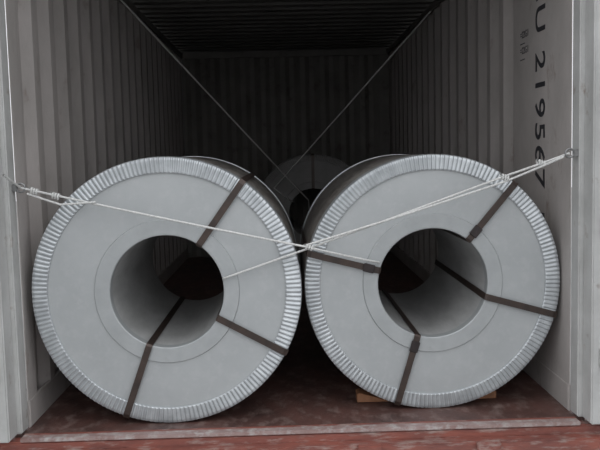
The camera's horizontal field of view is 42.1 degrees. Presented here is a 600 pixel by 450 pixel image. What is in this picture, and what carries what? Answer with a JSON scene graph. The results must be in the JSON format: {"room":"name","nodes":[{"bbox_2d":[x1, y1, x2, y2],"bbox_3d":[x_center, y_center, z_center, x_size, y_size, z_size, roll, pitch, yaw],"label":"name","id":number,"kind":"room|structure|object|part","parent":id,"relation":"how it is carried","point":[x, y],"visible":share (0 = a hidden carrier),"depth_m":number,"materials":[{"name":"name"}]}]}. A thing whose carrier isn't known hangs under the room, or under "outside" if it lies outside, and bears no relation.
{"room":"shipping container","nodes":[
{"label":"shipping container","id":0,"kind":"room"},
{"bbox_2d":[5,0,187,427],"bbox_3d":[-1.302,-0.541,6.213,0.040,2.370,5.775,-1,5,-1],"label":"wall","id":1,"kind":"structure","parent":0,"point":[93,91],"depth_m":4.42,"materials":[{"name":"metal"}]},
{"bbox_2d":[12,184,16,191],"bbox_3d":[-1.209,-0.157,3.304,0.022,0.030,0.024,-1,5,-1],"label":"bracket","id":2,"kind":"object","parent":1,"relation":"attached to","point":[14,187],"visible":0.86,"depth_m":3.29,"materials":[{"name":"grey metal"}]},
{"bbox_2d":[17,183,25,192],"bbox_3d":[-1.183,-0.157,3.304,0.045,0.045,0.009,-1,5,-1],"label":"ring","id":3,"kind":"object","parent":2,"relation":"attached to","point":[23,184],"visible":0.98,"depth_m":3.30,"materials":[{"name":"grey metal"}]},
{"bbox_2d":[2,174,379,263],"bbox_3d":[-0.400,-0.016,3.363,1.644,0.459,0.314,-3,5,-14],"label":"rope","id":4,"kind":"object","parent":3,"relation":"attached to","point":[35,191],"visible":0.94,"depth_m":3.32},
{"bbox_2d":[27,248,188,426],"bbox_3d":[-1.258,0.578,6.316,0.016,0.119,5.770,-1,5,-1],"label":"baseboard","id":5,"kind":"structure","parent":1,"relation":"attached to","point":[52,389],"depth_m":3.79,"materials":[{"name":"paint"}]},
{"bbox_2d":[119,0,182,57],"bbox_3d":[-1.307,-1.691,6.112,0.030,0.058,5.770,-1,5,-1],"label":"trim","id":6,"kind":"structure","parent":1,"relation":"attached to","point":[129,3],"depth_m":6.90,"materials":[{"name":"paint"}]},
{"bbox_2d":[120,0,309,208],"bbox_3d":[-0.550,-0.870,6.595,0.092,1.691,2.814,1,6,28],"label":"rope","id":7,"kind":"object","parent":1,"relation":"hanging from","point":[122,1],"visible":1,"depth_m":6.26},
{"bbox_2d":[130,0,433,52],"bbox_3d":[-0.114,-1.765,6.154,2.480,0.024,5.825,-1,5,-1],"label":"ceiling","id":8,"kind":"structure","parent":0,"point":[192,26],"depth_m":7.08,"materials":[{"name":"paint"}]},
{"bbox_2d":[181,49,390,256],"bbox_3d":[-0.147,-0.831,9.131,2.480,2.370,0.044,-1,5,-1],"label":"wall","id":9,"kind":"structure","parent":0,"point":[283,104],"depth_m":9.08,"materials":[{"name":"metal"}]},
{"bbox_2d":[183,48,386,58],"bbox_3d":[-0.174,-1.971,8.983,2.340,0.068,0.048,-1,5,-1],"label":"trim","id":10,"kind":"structure","parent":9,"relation":"attached to","point":[337,52],"depth_m":8.96,"materials":[{"name":"paint"}]},
{"bbox_2d":[15,252,584,437],"bbox_3d":[-0.055,0.624,6.326,2.480,0.030,5.890,-1,5,-1],"label":"floor","id":11,"kind":"structure","parent":0,"point":[306,387],"depth_m":3.69,"materials":[{"name":"brown wood"}]},
{"bbox_2d":[32,156,301,422],"bbox_3d":[-0.593,0.241,3.980,1.178,1.178,1.177,-1,5,-1],"label":"coil","id":12,"kind":"object","parent":11,"relation":"on","point":[137,348],"visible":1,"depth_m":3.42,"materials":[{"name":"metal"}]},
{"bbox_2d":[264,154,349,269],"bbox_3d":[0.126,-0.168,8.323,1.176,1.180,1.127,-1,5,-1],"label":"coil","id":13,"kind":"object","parent":11,"relation":"on","point":[313,171],"visible":0.27,"depth_m":7.74,"materials":[{"name":"grey metal"}]},
{"bbox_2d":[356,389,387,401],"bbox_3d":[0.343,0.810,3.715,0.150,0.044,0.080,-1,5,-1],"label":"wedge","id":14,"kind":"object","parent":11,"relation":"on","point":[362,395],"visible":0.68,"depth_m":3.68,"materials":[{"name":"brown wood"}]},
{"bbox_2d":[299,154,559,407],"bbox_3d":[0.588,0.211,4.091,1.160,1.160,1.182,-1,5,-1],"label":"coil","id":15,"kind":"object","parent":11,"relation":"on","point":[488,303],"visible":0.98,"depth_m":3.53,"materials":[{"name":"metal"}]},
{"bbox_2d":[478,390,495,398],"bbox_3d":[0.863,0.799,3.725,0.130,0.039,0.080,-1,5,-1],"label":"wedge","id":16,"kind":"object","parent":11,"relation":"on","point":[492,394],"visible":0.27,"depth_m":3.69,"materials":[{"name":"brown wood"}]},
{"bbox_2d":[74,433,599,449],"bbox_3d":[0.013,1.004,3.306,2.700,0.150,0.065,-1,5,-1],"label":"sill lip","id":17,"kind":"object","parent":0,"point":[584,441],"depth_m":3.29,"materials":[{"name":"red metal"}]},
{"bbox_2d":[388,0,572,410],"bbox_3d":[1.133,-0.605,6.259,0.040,2.370,5.775,-1,5,-1],"label":"wall","id":18,"kind":"structure","parent":0,"point":[459,84],"depth_m":4.60,"materials":[{"name":"metal"}]},
{"bbox_2d":[0,0,585,433],"bbox_3d":[-0.021,-0.304,3.311,2.700,2.346,0.090,-1,5,-1],"label":"door frame","id":19,"kind":"structure","parent":18,"relation":"attached to","point":[579,6],"depth_m":3.31,"materials":[{"name":"paint"}]},
{"bbox_3d":[-1.296,-0.270,3.287,0.150,2.346,0.090,-1,5,-1],"label":"corner post","id":20,"kind":"part","parent":19,"relation":"part of","materials":[{"name":"metal"}]},
{"bbox_3d":[1.253,-0.337,3.336,0.150,2.346,0.090,-1,5,-1],"label":"corner post","id":21,"kind":"part","parent":19,"relation":"part of","materials":[{"name":"metal"}]},
{"bbox_2d":[0,420,599,449],"bbox_3d":[0.011,0.980,3.369,2.700,0.186,0.065,-1,5,-1],"label":"sill","id":22,"kind":"structure","parent":18,"relation":"attached to","point":[585,427],"depth_m":3.33,"materials":[{"name":"brown metal"}]},
{"bbox_2d":[0,147,16,442],"bbox_3d":[-1.304,-0.262,3.192,0.130,2.346,0.100,-1,5,-1],"label":"post","id":23,"kind":"object","parent":22,"relation":"on","point":[8,423],"visible":1,"depth_m":3.24,"materials":[{"name":"metal"}]},
{"bbox_2d":[225,448,247,449],"bbox_3d":[-0.267,0.982,3.255,0.100,0.095,0.030,-1,5,-1],"label":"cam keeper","id":24,"kind":"object","parent":22,"relation":"attached to","point":[231,448],"visible":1,"depth_m":3.25,"materials":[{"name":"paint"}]},
{"bbox_2d":[20,418,580,442],"bbox_3d":[0.009,0.880,3.344,2.390,0.017,0.047,-1,5,-1],"label":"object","id":25,"kind":"structure","parent":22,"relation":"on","point":[568,421],"depth_m":3.33,"materials":[{"name":"metal"}]},
{"bbox_2d":[25,417,575,434],"bbox_3d":[0.008,0.878,3.379,2.390,0.015,0.024,-1,5,-1],"label":"threshold","id":26,"kind":"object","parent":22,"relation":"on","point":[546,417],"visible":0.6,"depth_m":3.38,"materials":[{"name":"paint"}]},
{"bbox_2d":[476,440,500,449],"bbox_3d":[0.793,0.955,3.276,0.100,0.095,0.030,-1,5,-1],"label":"cam keeper","id":27,"kind":"object","parent":22,"relation":"attached to","point":[486,444],"visible":1,"depth_m":3.26,"materials":[{"name":"paint"}]},
{"bbox_2d":[583,0,599,424],"bbox_3d":[1.265,-0.329,3.241,0.130,2.346,0.100,-1,5,-1],"label":"post","id":28,"kind":"object","parent":22,"relation":"on","point":[591,306],"visible":1,"depth_m":3.25,"materials":[{"name":"metal"}]},
{"bbox_2d":[274,11,430,201],"bbox_3d":[0.492,-0.981,7.108,1.876,1.611,0.279,4,7,44],"label":"rope","id":29,"kind":"object","parent":18,"relation":"hanging from","point":[429,12],"visible":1,"depth_m":6.94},
{"bbox_2d":[387,0,444,53],"bbox_3d":[1.082,-1.753,6.158,0.030,0.058,5.770,-1,5,-1],"label":"trim","id":30,"kind":"structure","parent":18,"relation":"attached to","point":[435,4],"depth_m":7.18,"materials":[{"name":"paint"}]},
{"bbox_2d":[391,245,570,409],"bbox_3d":[1.144,0.515,6.362,0.016,0.119,5.770,-1,5,-1],"label":"baseboard","id":31,"kind":"structure","parent":18,"relation":"attached to","point":[547,379],"depth_m":3.86,"materials":[{"name":"paint"}]},
{"bbox_2d":[535,0,544,217],"bbox_3d":[1.156,-0.754,3.755,0.001,1.433,0.144,-1,5,-1],"label":"lettering","id":32,"kind":"object","parent":18,"relation":"attached to","point":[540,84],"visible":0.98,"depth_m":3.77,"materials":[{"name":"black paint"}]},
{"bbox_2d":[572,149,578,156],"bbox_3d":[1.170,-0.306,3.312,0.022,0.030,0.024,-1,5,-1],"label":"bracket","id":33,"kind":"object","parent":18,"relation":"attached to","point":[575,152],"visible":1,"depth_m":3.30,"materials":[{"name":"grey metal"}]},
{"bbox_2d":[564,148,572,157],"bbox_3d":[1.144,-0.305,3.311,0.045,0.045,0.009,-1,5,-1],"label":"ring","id":34,"kind":"object","parent":33,"relation":"attached to","point":[567,149],"visible":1,"depth_m":3.31,"materials":[{"name":"grey metal"}]},
{"bbox_2d":[223,152,569,278],"bbox_3d":[0.371,-0.029,3.358,1.545,0.529,0.261,0,5,10],"label":"rope","id":35,"kind":"object","parent":34,"relation":"attached to","point":[540,163],"visible":0.97,"depth_m":3.35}
]}

